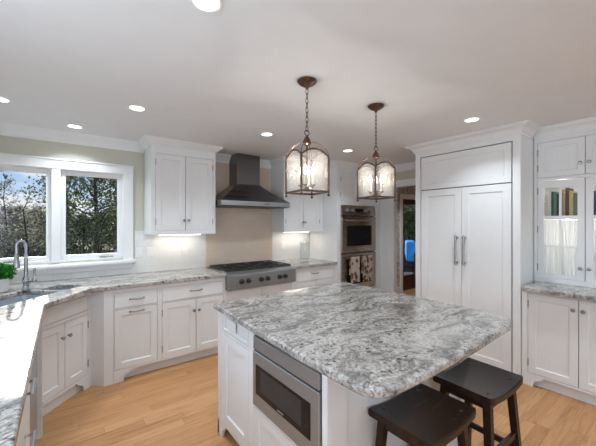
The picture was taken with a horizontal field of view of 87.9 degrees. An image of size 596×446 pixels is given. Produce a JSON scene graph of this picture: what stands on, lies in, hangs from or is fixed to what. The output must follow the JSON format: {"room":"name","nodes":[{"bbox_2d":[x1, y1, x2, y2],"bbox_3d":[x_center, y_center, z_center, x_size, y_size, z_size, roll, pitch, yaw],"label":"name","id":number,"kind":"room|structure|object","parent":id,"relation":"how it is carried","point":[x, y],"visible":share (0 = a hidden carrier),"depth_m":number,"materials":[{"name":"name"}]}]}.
{"room":"kitchen","nodes":[
{"label":"kitchen","id":0,"kind":"room"},
{"bbox_2d":[0,135,415,299],"bbox_3d":[0.316,0.285,5.312,8.850,2.410,0.160,0,0,-37],"label":"wall","id":1,"kind":"structure","parent":0,"point":[8,144],"depth_m":3.36,"materials":[{"name":"beige paint"}]},
{"bbox_2d":[0,153,136,276],"bbox_3d":[-2.454,-0.069,3.143,1.425,1.157,0.245,0,0,-37],"label":"window","id":2,"kind":"structure","parent":1,"relation":"in","point":[56,170],"depth_m":3.17,"materials":[{"name":"white paint"}]},
{"bbox_2d":[0,122,143,152],"bbox_3d":[-2.370,-0.867,3.109,1.507,0.105,0.082,0,0,-37],"label":"trim","id":3,"kind":"structure","parent":1,"relation":"attached to","point":[6,129],"depth_m":3.13,"materials":[{"name":"white paint"}]},
{"bbox_2d":[10,231,308,283],"bbox_3d":[-1.402,0.332,3.894,3.999,0.484,0.008,0,0,-37],"label":"tile backsplash","id":4,"kind":"structure","parent":1,"relation":"attached to","point":[167,248],"depth_m":3.79,"materials":[{"name":"white tile"}]},
{"bbox_2d":[136,247,141,257],"bbox_3d":[-1.829,0.340,3.557,0.072,0.116,0.009,0,0,-37],"label":"light switch","id":5,"kind":"object","parent":4,"relation":"attached to","point":[138,250],"visible":1,"depth_m":3.56,"materials":[{"name":"white plastic"}]},
{"bbox_2d":[147,247,153,256],"bbox_3d":[-1.734,0.340,3.630,0.072,0.116,0.009,0,0,-37],"label":"light switch","id":6,"kind":"object","parent":4,"relation":"attached to","point":[150,250],"visible":1,"depth_m":3.63,"materials":[{"name":"white plastic"}]},
{"bbox_2d":[181,245,186,254],"bbox_3d":[-1.425,0.340,3.866,0.072,0.116,0.008,0,0,-37],"label":"outlet","id":7,"kind":"object","parent":4,"relation":"attached to","point":[183,248],"visible":1,"depth_m":3.86,"materials":[{"name":"white plastic"}]},
{"bbox_2d":[280,241,283,248],"bbox_3d":[-0.244,0.340,4.768,0.072,0.116,0.008,0,0,-37],"label":"outlet","id":8,"kind":"object","parent":4,"relation":"attached to","point":[281,242],"visible":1,"depth_m":4.76,"materials":[{"name":"white plastic"}]},
{"bbox_2d":[139,135,223,234],"bbox_3d":[-1.373,-0.396,3.648,0.874,1.047,0.415,0,0,-37],"label":"upper cabinet","id":9,"kind":"object","parent":1,"relation":"attached to","point":[179,176],"visible":0.99,"depth_m":3.51,"materials":[{"name":"white paint"}]},
{"bbox_2d":[159,234,200,235],"bbox_3d":[-1.409,0.136,3.706,0.500,0.016,0.040,0,0,-37],"label":"light","id":10,"kind":"object","parent":9,"relation":"attached to","point":[170,234],"visible":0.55,"depth_m":3.71,"materials":[{"name":"white plastic"}]},
{"bbox_2d":[206,162,271,266],"bbox_3d":[-0.796,-0.123,4.356,1.024,1.394,0.010,0,0,-37],"label":"tile","id":11,"kind":"structure","parent":1,"relation":"attached to","point":[242,234],"depth_m":4.32,"materials":[{"name":"beige tile"}]},
{"bbox_2d":[215,153,270,168],"bbox_3d":[-0.789,-0.867,4.316,1.008,0.105,0.082,0,0,-37],"label":"trim","id":12,"kind":"structure","parent":1,"relation":"attached to","point":[222,158],"depth_m":4.19,"materials":[{"name":"white paint"}]},
{"bbox_2d":[215,153,289,208],"bbox_3d":[-0.654,-0.561,4.143,0.998,0.715,0.496,0,0,-37],"label":"range hood","id":13,"kind":"object","parent":1,"relation":"attached to","point":[244,190],"visible":0.98,"depth_m":4.09,"materials":[{"name":"metal"}]},
{"bbox_2d":[269,157,322,231],"bbox_3d":[-0.012,-0.396,4.687,0.821,1.047,0.415,0,0,-37],"label":"upper cabinet","id":14,"kind":"object","parent":1,"relation":"attached to","point":[304,214],"visible":0.8,"depth_m":4.55,"materials":[{"name":"white paint"}]},
{"bbox_2d":[400,193,415,291],"bbox_3d":[2.566,0.427,7.003,1.050,2.125,0.204,0,0,-37],"label":"door","id":15,"kind":"structure","parent":1,"relation":"in","point":[408,281],"depth_m":6.78,"materials":[{"name":"white paint"}]},
{"bbox_2d":[0,0,595,166],"bbox_3d":[2.607,-0.980,2.312,8.850,0.120,7.710,0,0,-37],"label":"ceiling","id":16,"kind":"structure","parent":0,"point":[228,77],"depth_m":1.86,"materials":[{"name":"white paint"}]},
{"bbox_2d":[0,96,11,102],"bbox_3d":[-2.212,-0.916,2.287,0.136,0.006,0.136,0,0,-37],"label":"recessed light","id":17,"kind":"object","parent":16,"relation":"in","point":[2,99],"visible":1,"depth_m":2.31,"materials":[{"name":"white"}]},
{"bbox_2d":[66,124,83,128],"bbox_3d":[-2.119,-0.916,2.936,0.136,0.006,0.136,0,0,-37],"label":"recessed light","id":18,"kind":"object","parent":16,"relation":"in","point":[74,126],"visible":1,"depth_m":2.93,"materials":[{"name":"white"}]},
{"bbox_2d":[127,105,145,111],"bbox_3d":[-1.287,-0.916,2.471,0.136,0.006,0.136,0,0,-37],"label":"recessed light","id":19,"kind":"object","parent":16,"relation":"in","point":[138,108],"visible":1,"depth_m":2.47,"materials":[{"name":"white"}]},
{"bbox_2d":[189,0,222,12],"bbox_3d":[-0.381,-0.916,1.282,0.136,0.006,0.136,0,0,-37],"label":"recessed light","id":20,"kind":"object","parent":16,"relation":"in","point":[206,6],"visible":1,"depth_m":1.30,"materials":[{"name":"white plastic"}]},
{"bbox_2d":[260,132,272,135],"bbox_3d":[-0.322,-0.916,3.196,0.136,0.006,0.136,0,0,-37],"label":"recessed light","id":21,"kind":"object","parent":16,"relation":"in","point":[263,133],"visible":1,"depth_m":3.19,"materials":[{"name":"white"}]},
{"bbox_2d":[285,76,329,198],"bbox_3d":[0.058,-0.544,1.998,0.218,0.751,0.217,0,0,-29],"label":"lantern pendant","id":22,"kind":"object","parent":16,"relation":"hanging from","point":[306,82],"visible":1,"depth_m":1.98,"materials":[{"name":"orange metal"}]},
{"bbox_2d":[357,103,395,202],"bbox_3d":[0.611,-0.544,2.422,0.218,0.751,0.217,0,0,-29],"label":"lantern pendant","id":23,"kind":"object","parent":16,"relation":"hanging from","point":[375,107],"visible":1,"depth_m":2.41,"materials":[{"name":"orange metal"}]},
{"bbox_2d":[463,117,480,122],"bbox_3d":[1.545,-0.916,2.747,0.136,0.006,0.136,0,0,-37],"label":"recessed light","id":24,"kind":"object","parent":16,"relation":"in","point":[472,119],"visible":1,"depth_m":2.73,"materials":[{"name":"white"}]},
{"bbox_2d":[35,288,595,445],"bbox_3d":[2.649,1.550,2.256,8.850,0.120,7.570,0,0,-37],"label":"floor","id":25,"kind":"structure","parent":0,"point":[177,404],"depth_m":2.40,"materials":[{"name":"brown wood"}]},
{"bbox_2d":[16,377,36,445],"bbox_3d":[-1.418,1.053,1.191,0.621,0.874,0.695,0,0,-37],"label":"base cabinet","id":26,"kind":"object","parent":25,"relation":"on","point":[24,435],"visible":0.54,"depth_m":1.40,"materials":[{"name":"white paint"}]},
{"bbox_2d":[30,347,36,445],"bbox_3d":[-1.821,1.059,1.711,0.572,0.862,0.600,0,0,-37],"label":"dishwasher","id":27,"kind":"object","parent":25,"relation":"on","point":[33,400],"visible":0.13,"depth_m":1.84,"materials":[{"name":"white wood"}]},
{"bbox_2d":[36,317,42,438],"bbox_3d":[-1.824,1.053,2.146,0.076,0.874,0.045,0,0,-37],"label":"filler panel","id":28,"kind":"object","parent":25,"relation":"on","point":[39,433],"visible":0.21,"depth_m":2.15,"materials":[{"name":"white paint"}]},
{"bbox_2d":[43,290,112,415],"bbox_3d":[-1.881,1.053,2.617,0.304,0.874,0.720,0,0,4],"label":"base cabinet","id":29,"kind":"object","parent":25,"relation":"on","point":[77,332],"visible":0.61,"depth_m":2.67,"materials":[{"name":"white paint"}]},
{"bbox_2d":[113,285,158,383],"bbox_3d":[-1.723,1.053,3.210,0.400,0.874,0.635,0,0,-37],"label":"base cabinet","id":30,"kind":"object","parent":25,"relation":"on","point":[135,310],"visible":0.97,"depth_m":2.98,"materials":[{"name":"white paint"}]},
{"bbox_2d":[158,277,224,368],"bbox_3d":[-1.283,1.053,3.546,0.705,0.874,0.635,0,0,-37],"label":"base cabinet","id":31,"kind":"object","parent":25,"relation":"on","point":[188,318],"visible":0.77,"depth_m":3.29,"materials":[{"name":"white paint"}]},
{"bbox_2d":[225,282,292,300],"bbox_3d":[-0.620,1.129,4.053,0.961,0.722,0.634,0,0,-37],"label":"base cabinet","id":32,"kind":"object","parent":25,"relation":"on","point":[261,290],"visible":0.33,"depth_m":3.79,"materials":[{"name":"white paint"}]},
{"bbox_2d":[293,265,335,289],"bbox_3d":[0.081,1.053,4.588,0.798,0.874,0.635,0,0,-37],"label":"base cabinet","id":33,"kind":"object","parent":25,"relation":"on","point":[322,275],"visible":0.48,"depth_m":4.35,"materials":[{"name":"white paint"}]},
{"bbox_2d":[271,258,336,268],"bbox_3d":[0.070,0.596,4.598,0.799,0.040,0.658,0,0,-37],"label":"countertop","id":34,"kind":"structure","parent":33,"relation":"on","point":[297,263],"depth_m":4.51,"materials":[{"name":"grey stone"}]},
{"bbox_2d":[218,311,467,445],"bbox_3d":[0.277,1.053,2.133,1.290,0.874,1.146,0,0,-37],"label":"kitchen island","id":35,"kind":"object","parent":25,"relation":"on","point":[346,420],"depth_m":1.58,"materials":[{"name":"white paint"}]},
{"bbox_2d":[227,319,235,332],"bbox_3d":[-0.436,0.672,2.021,0.008,0.070,0.118,0,0,-37],"label":"outlet","id":36,"kind":"object","parent":35,"relation":"attached to","point":[231,325],"visible":1,"depth_m":2.01,"materials":[{"name":"white plastic"}]},
{"bbox_2d":[214,282,511,398],"bbox_3d":[0.358,0.596,2.040,1.379,0.040,1.512,0,0,-37],"label":"island countertop","id":37,"kind":"structure","parent":35,"relation":"on","point":[371,342],"depth_m":1.65,"materials":[{"name":"grey stone"}]},
{"bbox_2d":[310,160,380,288],"bbox_3d":[0.785,0.285,5.103,1.092,2.409,0.715,0,0,-37],"label":"tall cabinet","id":38,"kind":"object","parent":25,"relation":"on","point":[325,244],"visible":0.46,"depth_m":4.78,"materials":[{"name":"white paint"}]},
{"bbox_2d":[341,205,375,286],"bbox_3d":[0.812,0.388,5.066,0.783,1.316,0.627,0,0,-37],"label":"double wall oven","id":39,"kind":"object","parent":38,"relation":"in","point":[357,222],"visible":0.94,"depth_m":4.82,"materials":[{"name":"metal"}]},
{"bbox_2d":[349,256,359,282],"bbox_3d":[0.868,0.709,4.721,0.200,0.392,0.045,0,0,-37],"label":"dish towel","id":40,"kind":"object","parent":39,"relation":"hanging from","point":[354,262],"visible":1,"depth_m":4.70,"materials":[{"name":"beige fabric"}]},
{"bbox_2d":[361,255,372,281],"bbox_3d":[1.094,0.714,4.894,0.230,0.402,0.045,0,0,-37],"label":"dish towel","id":41,"kind":"object","parent":39,"relation":"hanging from","point":[366,261],"visible":1,"depth_m":4.87,"materials":[{"name":"beige fabric"}]},
{"bbox_2d":[368,383,475,445],"bbox_3d":[0.583,1.179,1.452,0.404,0.622,0.334,0,0,-37],"label":"stool","id":42,"kind":"object","parent":25,"relation":"on","point":[421,415],"visible":0.96,"depth_m":1.43,"materials":[{"name":"brown wood"}]},
{"bbox_2d":[405,120,541,374],"bbox_3d":[2.055,0.285,3.537,0.972,2.409,1.257,0,0,-37],"label":"refrigerator","id":43,"kind":"object","parent":25,"relation":"on","point":[475,190],"visible":0.82,"depth_m":3.15,"materials":[{"name":"white paint"}]},
{"bbox_2d":[433,357,522,445],"bbox_3d":[1.024,1.179,1.761,0.404,0.622,0.334,0,0,-35],"label":"stool","id":44,"kind":"object","parent":25,"relation":"on","point":[483,385],"visible":0.88,"depth_m":1.73,"materials":[{"name":"brown wood"}]},
{"bbox_2d":[522,291,595,405],"bbox_3d":[2.625,1.053,2.788,0.814,0.874,0.800,0,0,-37],"label":"base cabinet","id":45,"kind":"object","parent":25,"relation":"on","point":[559,333],"visible":0.98,"depth_m":2.67,"materials":[{"name":"white paint"}]},
{"bbox_2d":[521,281,595,301],"bbox_3d":[2.615,0.596,2.765,0.888,0.040,0.820,0,0,-37],"label":"countertop","id":46,"kind":"structure","parent":45,"relation":"on","point":[563,290],"depth_m":2.68,"materials":[{"name":"grey stone"}]},
{"bbox_2d":[533,116,595,287],"bbox_3d":[2.745,-0.172,2.879,0.542,1.495,0.800,0,0,-37],"label":"cabinet","id":47,"kind":"object","parent":46,"relation":"on","point":[564,153],"visible":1,"depth_m":2.90,"materials":[{"name":"white paint"}]},
{"bbox_2d":[545,194,547,215],"bbox_3d":[2.523,-0.167,3.112,0.172,0.229,0.027,0,0,-37],"label":"book","id":48,"kind":"object","parent":47,"relation":"on","point":[546,196],"visible":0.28,"depth_m":3.06,"materials":[{"name":"paper"}]},
{"bbox_2d":[548,192,550,215],"bbox_3d":[2.539,-0.176,3.090,0.172,0.247,0.026,0,0,-37],"label":"book","id":49,"kind":"object","parent":47,"relation":"on","point":[549,194],"visible":0.46,"depth_m":3.04,"materials":[{"name":"paper"}]},
{"bbox_2d":[551,191,553,215],"bbox_3d":[2.554,-0.180,3.072,0.172,0.255,0.019,0,0,-37],"label":"book","id":50,"kind":"object","parent":47,"relation":"on","point":[552,192],"visible":0.45,"depth_m":3.02,"materials":[{"name":"paper"}]},
{"bbox_2d":[554,192,558,215],"bbox_3d":[2.566,-0.178,3.056,0.172,0.251,0.018,0,0,-37],"label":"book","id":51,"kind":"object","parent":47,"relation":"on","point":[555,193],"visible":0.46,"depth_m":3.01,"materials":[{"name":"paper"}]},
{"bbox_2d":[556,194,558,215],"bbox_3d":[2.578,-0.168,3.039,0.172,0.230,0.019,0,0,-37],"label":"book","id":52,"kind":"object","parent":47,"relation":"on","point":[557,195],"visible":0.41,"depth_m":2.99,"materials":[{"name":"paper"}]},
{"bbox_2d":[545,220,576,275],"bbox_3d":[2.509,0.244,2.946,0.016,0.546,0.307,0,0,-37],"label":"curtain","id":53,"kind":"object","parent":47,"relation":"hanging from","point":[560,235],"depth_m":2.93,"materials":[{"name":"white fabric"}]},
{"bbox_2d":[562,189,564,215],"bbox_3d":[2.592,-0.190,3.021,0.172,0.275,0.024,0,0,-37],"label":"book","id":54,"kind":"object","parent":47,"relation":"on","point":[563,190],"visible":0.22,"depth_m":2.96,"materials":[{"name":"paper"}]},
{"bbox_2d":[563,193,564,215],"bbox_3d":[2.607,-0.172,3.003,0.172,0.238,0.020,0,0,-37],"label":"book","id":55,"kind":"object","parent":47,"relation":"on","point":[563,193],"visible":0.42,"depth_m":2.95,"materials":[{"name":"paper"}]},
{"bbox_2d":[565,188,573,215],"bbox_3d":[2.622,-0.193,2.983,0.172,0.282,0.027,0,0,-37],"label":"book","id":56,"kind":"object","parent":47,"relation":"on","point":[567,190],"visible":0.54,"depth_m":2.94,"materials":[{"name":"paper"}]},
{"bbox_2d":[545,218,595,219],"bbox_3d":[2.785,-0.043,2.910,0.400,0.018,0.758,0,0,-37],"label":"shelf","id":57,"kind":"object","parent":47,"relation":"attached to","point":[562,218],"depth_m":3.05,"materials":[{"name":"white paint"}]},
{"bbox_2d":[569,191,576,215],"bbox_3d":[2.639,-0.177,2.961,0.172,0.249,0.026,0,0,-37],"label":"book","id":58,"kind":"object","parent":47,"relation":"on","point":[570,192],"visible":0.53,"depth_m":2.91,"materials":[{"name":"paper"}]},
{"bbox_2d":[573,193,576,214],"bbox_3d":[2.657,-0.166,2.937,0.172,0.228,0.032,0,0,-37],"label":"book","id":59,"kind":"object","parent":47,"relation":"on","point":[574,194],"visible":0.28,"depth_m":2.89,"materials":[{"name":"paper"}]},
{"bbox_2d":[594,191,595,214],"bbox_3d":[2.740,-0.169,2.828,0.172,0.232,0.020,0,0,-37],"label":"book","id":60,"kind":"object","parent":47,"relation":"on","point":[594,191],"visible":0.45,"depth_m":2.78,"materials":[{"name":"paper"}]},
{"bbox_2d":[594,220,595,277],"bbox_3d":[2.723,0.244,2.665,0.016,0.546,0.307,0,0,-37],"label":"curtain","id":61,"kind":"object","parent":47,"relation":"hanging from","point":[594,220],"depth_m":2.75,"materials":[{"name":"white fabric"}]},
{"bbox_3d":[-0.611,1.053,0.100,0.580,0.874,2.000,0,0,-37],"label":"base cabinet","id":62,"kind":"object","parent":25,"relation":"on","visible":0},
{"bbox_2d":[0,267,225,445],"bbox_3d":[-0.721,0.596,1.552,2.234,0.040,4.542,0,0,-37],"label":"countertop","id":63,"kind":"structure","parent":62,"relation":"on","point":[20,322],"depth_m":1.88,"materials":[{"name":"grey stone"}]},
{"bbox_2d":[0,262,17,292],"bbox_3d":[-2.472,0.452,2.566,0.213,0.248,0.215,0,0,-37],"label":"potted plant","id":64,"kind":"object","parent":63,"relation":"on","point":[6,270],"visible":0.98,"depth_m":2.56,"materials":[{"name":"green plant"}]},
{"bbox_2d":[13,239,36,290],"bbox_3d":[-2.336,0.358,2.647,0.158,0.436,0.084,0,0,-37],"label":"faucet","id":65,"kind":"object","parent":63,"relation":"on","point":[26,280],"visible":1,"depth_m":2.64,"materials":[{"name":"silver metal"}]},
{"bbox_2d":[0,289,65,306],"bbox_3d":[-2.191,0.711,2.492,0.347,0.188,0.827,0,0,4],"label":"sink","id":66,"kind":"object","parent":63,"relation":"in","point":[5,302],"visible":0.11,"depth_m":2.59,"materials":[{"name":"metal"}]},
{"bbox_2d":[207,260,295,290],"bbox_3d":[-0.587,0.657,4.009,0.960,0.226,0.675,0,0,-37],"label":"gas cooktop","id":67,"kind":"object","parent":63,"relation":"in","point":[242,275],"visible":1,"depth_m":3.80,"materials":[{"name":"metal"}]},
{"bbox_2d":[211,261,290,271],"bbox_3d":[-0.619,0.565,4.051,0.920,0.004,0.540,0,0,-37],"label":"grate","id":68,"kind":"object","parent":67,"relation":"on","point":[255,265],"depth_m":3.96,"materials":[{"name":"black metal"}]},
{"bbox_2d":[382,169,415,181],"bbox_3d":[3.256,0.285,2.833,0.075,2.410,7.350,0,0,-37],"label":"wall","id":69,"kind":"structure","parent":0,"point":[409,174],"depth_m":4.88,"materials":[{"name":"beige paint"}]},
{"bbox_2d":[380,174,415,292],"bbox_3d":[1.795,0.340,4.728,0.100,2.300,1.256,0,0,-37],"label":"trim","id":70,"kind":"structure","parent":69,"relation":"attached to","point":[388,207],"depth_m":5.05,"materials":[{"name":"white paint"}]},
{"bbox_2d":[380,161,415,174],"bbox_3d":[1.722,-0.867,4.713,0.082,0.105,1.191,0,0,-37],"label":"trim","id":71,"kind":"structure","parent":69,"relation":"attached to","point":[411,165],"depth_m":4.86,"materials":[{"name":"white paint"}]},
{"label":"outside","id":72,"kind":"structure","parent":0,"visible":0},
{"bbox_2d":[1,233,116,256],"bbox_3d":[-26.684,2.140,51.413,140.000,0.200,105.890,0,0,-37],"label":"ground","id":73,"kind":"structure","parent":72,"point":[114,233],"depth_m":24.72,"materials":[{"name":"green plant"}]},
{"bbox_2d":[0,171,15,218],"bbox_3d":[-18.021,-1.175,17.648,3.148,6.433,2.896,0,0,-29],"label":"evergreen tree","id":74,"kind":"object","parent":73,"relation":"on","point":[0,171],"visible":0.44,"depth_m":18.12,"materials":[{"name":"green plant"}]},
{"bbox_2d":[0,173,37,256],"bbox_3d":[-11.713,0.019,12.447,1.908,4.044,1.906,0,0,41],"label":"bare tree","id":75,"kind":"object","parent":73,"relation":"on","point":[4,211],"visible":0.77,"depth_m":12.42,"materials":[{"name":"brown plant"}]},
{"bbox_2d":[0,224,45,257],"bbox_3d":[-10.424,1.282,11.457,2.596,2.514,3.152,0,0,-7],"label":"shrub","id":76,"kind":"object","parent":73,"relation":"on","point":[7,247],"visible":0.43,"depth_m":11.47,"materials":[{"name":"green plant"}]},
{"bbox_2d":[3,187,45,256],"bbox_3d":[-9.297,0.399,10.677,1.271,3.286,1.220,0,0,-37],"label":"bare tree","id":77,"kind":"object","parent":73,"relation":"on","point":[25,191],"visible":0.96,"depth_m":10.53,"materials":[{"name":"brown plant"}]},
{"bbox_2d":[0,194,69,256],"bbox_3d":[-12.989,0.623,14.323,4.195,3.824,4.832,0,0,-20],"label":"shrub","id":78,"kind":"object","parent":73,"relation":"on","point":[10,209],"visible":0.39,"depth_m":14.26,"materials":[{"name":"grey plant"}]},
{"bbox_2d":[2,204,77,255],"bbox_3d":[-12.588,0.694,15.379,4.101,3.631,3.522,0,0,35],"label":"shrub","id":79,"kind":"object","parent":73,"relation":"on","point":[37,211],"visible":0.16,"depth_m":15.01,"materials":[{"name":"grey plant"}]},
{"bbox_2d":[24,174,92,253],"bbox_3d":[-11.182,-1.175,14.744,2.896,6.433,3.148,0,0,-37],"label":"evergreen tree","id":80,"kind":"object","parent":73,"relation":"on","point":[29,177],"visible":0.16,"depth_m":14.69,"materials":[{"name":"green plant"}]},
{"bbox_2d":[42,213,88,246],"bbox_3d":[-17.492,0.623,23.426,4.195,3.824,4.832,0,0,34],"label":"shrub","id":81,"kind":"object","parent":73,"relation":"on","point":[77,213],"visible":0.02,"depth_m":23.13,"materials":[{"name":"green plant"}]},
{"bbox_2d":[24,175,116,252],"bbox_3d":[-9.379,-1.141,14.162,4.521,6.370,4.700,0,0,20],"label":"evergreen tree","id":82,"kind":"object","parent":73,"relation":"on","point":[94,202],"visible":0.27,"depth_m":13.88,"materials":[{"name":"green plant"}]},
{"bbox_2d":[32,213,116,255],"bbox_3d":[-8.690,1.020,12.479,3.119,2.838,3.080,0,0,-37],"label":"shrub","id":83,"kind":"object","parent":73,"relation":"on","point":[84,221],"visible":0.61,"depth_m":12.34,"materials":[{"name":"green plant"}]},
{"bbox_2d":[74,179,116,237],"bbox_3d":[-9.090,-0.974,15.722,3.183,6.031,3.603,0,0,36],"label":"evergreen tree","id":84,"kind":"object","parent":73,"relation":"on","point":[114,185],"visible":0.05,"depth_m":15.15,"materials":[{"name":"green plant"}]},
{"bbox_2d":[85,211,116,252],"bbox_3d":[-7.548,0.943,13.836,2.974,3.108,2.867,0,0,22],"label":"shrub","id":85,"kind":"object","parent":73,"relation":"on","point":[112,216],"visible":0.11,"depth_m":13.21,"materials":[{"name":"green plant"}]},
{"bbox_2d":[404,272,414,290],"bbox_3d":[3.325,1.775,10.473,8.000,0.530,4.390,0,0,-37],"label":"patio","id":86,"kind":"structure","parent":73,"relation":"on","point":[405,273],"depth_m":9.24,"materials":[{"name":"stone"}]},
{"bbox_2d":[404,240,415,273],"bbox_3d":[2.967,1.010,8.834,0.800,1.000,1.160,0,0,18],"label":"patio chair","id":87,"kind":"object","parent":86,"relation":"on","point":[410,245],"visible":0.58,"depth_m":8.28,"materials":[{"name":"fabric"}]},
{"bbox_2d":[405,240,415,261],"bbox_3d":[3.186,0.775,8.765,0.260,0.530,1.100,0,0,18],"label":"cushion","id":88,"kind":"object","parent":87,"relation":"on","point":[410,245],"depth_m":8.25,"materials":[{"name":"blue fabric"}]},
{"bbox_2d":[404,205,415,222],"bbox_3d":[4.333,-0.974,14.238,3.603,6.031,3.183,0,0,11],"label":"evergreen tree","id":89,"kind":"object","parent":73,"relation":"on","point":[406,208],"visible":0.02,"depth_m":13.68,"materials":[{"name":"green plant"}]},
{"bbox_2d":[404,210,415,252],"bbox_3d":[4.935,0.943,14.176,2.867,3.108,2.974,0,0,-37],"label":"shrub","id":90,"kind":"object","parent":73,"relation":"on","point":[409,223],"visible":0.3,"depth_m":13.88,"materials":[{"name":"green plant"}]},
{"bbox_2d":[404,205,415,239],"bbox_3d":[5.252,-1.141,15.450,4.521,6.370,4.700,0,0,-20],"label":"evergreen tree","id":91,"kind":"object","parent":73,"relation":"on","point":[410,206],"visible":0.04,"depth_m":14.87,"materials":[{"name":"green plant"}]},
{"bbox_2d":[404,213,415,244],"bbox_3d":[5.740,0.943,15.583,2.867,3.108,2.974,0,0,20],"label":"shrub","id":92,"kind":"object","parent":73,"relation":"on","point":[404,213],"visible":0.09,"depth_m":15.26,"materials":[{"name":"green plant"}]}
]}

